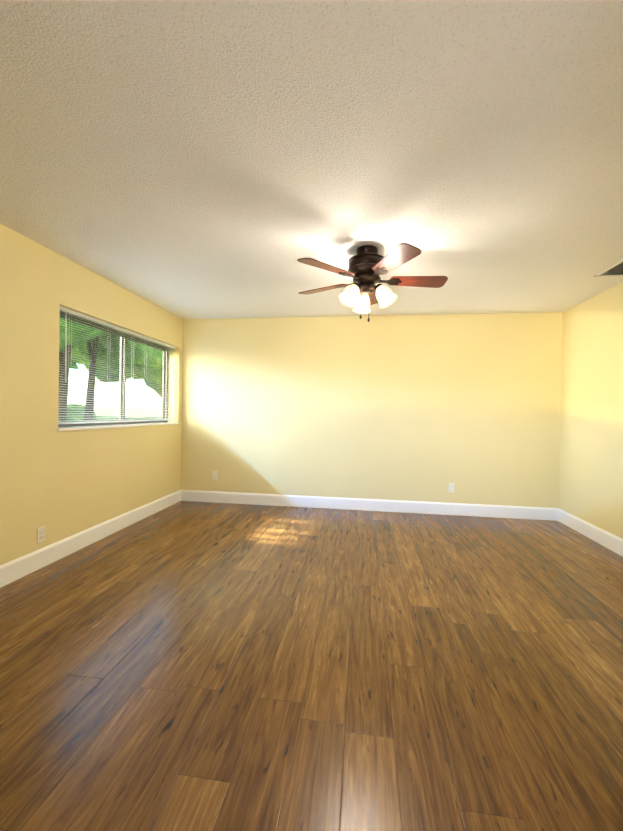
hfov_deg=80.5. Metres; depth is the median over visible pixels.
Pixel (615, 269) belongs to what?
ceiling vent
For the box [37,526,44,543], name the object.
electrical outlet
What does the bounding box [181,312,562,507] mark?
wall
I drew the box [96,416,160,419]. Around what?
ground
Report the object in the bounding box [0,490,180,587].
baseboard
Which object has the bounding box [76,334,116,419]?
tree
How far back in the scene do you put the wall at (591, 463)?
3.69 m
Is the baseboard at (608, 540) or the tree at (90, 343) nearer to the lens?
the baseboard at (608, 540)
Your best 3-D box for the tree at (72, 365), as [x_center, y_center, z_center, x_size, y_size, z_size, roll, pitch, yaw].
[-12.537,-2.582,15.406,7.888,7.161,6.282,1,0,8]
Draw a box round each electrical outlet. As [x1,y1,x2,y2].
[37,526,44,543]
[212,471,216,479]
[448,483,454,492]
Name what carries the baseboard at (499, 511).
attached to the wall at (426, 408)
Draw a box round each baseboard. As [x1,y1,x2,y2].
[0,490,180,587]
[181,490,557,520]
[557,508,622,556]
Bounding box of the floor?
[0,501,622,830]
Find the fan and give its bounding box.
[297,243,447,321]
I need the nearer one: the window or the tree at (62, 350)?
the window
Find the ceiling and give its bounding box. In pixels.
[0,0,622,318]
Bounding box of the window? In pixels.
[57,306,179,430]
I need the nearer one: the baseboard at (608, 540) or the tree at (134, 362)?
the baseboard at (608, 540)
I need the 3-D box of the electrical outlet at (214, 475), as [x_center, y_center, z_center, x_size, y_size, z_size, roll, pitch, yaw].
[-1.286,0.795,4.891,0.070,0.115,0.009,1,0,8]
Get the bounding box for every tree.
[58,318,109,420]
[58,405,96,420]
[70,339,161,396]
[70,359,78,368]
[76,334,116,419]
[114,335,162,392]
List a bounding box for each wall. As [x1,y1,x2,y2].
[0,223,182,564]
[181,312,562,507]
[559,282,622,538]
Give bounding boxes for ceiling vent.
[594,259,622,276]
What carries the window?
in the wall at (59, 485)
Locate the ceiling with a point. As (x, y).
(202, 159)
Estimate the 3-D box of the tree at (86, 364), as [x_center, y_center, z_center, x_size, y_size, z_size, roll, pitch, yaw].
[-6.179,-2.553,16.306,8.425,7.310,8.153,1,0,8]
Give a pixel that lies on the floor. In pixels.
(192, 666)
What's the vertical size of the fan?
0.556 m
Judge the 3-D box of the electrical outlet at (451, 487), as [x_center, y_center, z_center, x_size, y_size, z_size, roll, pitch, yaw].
[1.704,0.880,4.477,0.070,0.115,0.009,1,0,8]

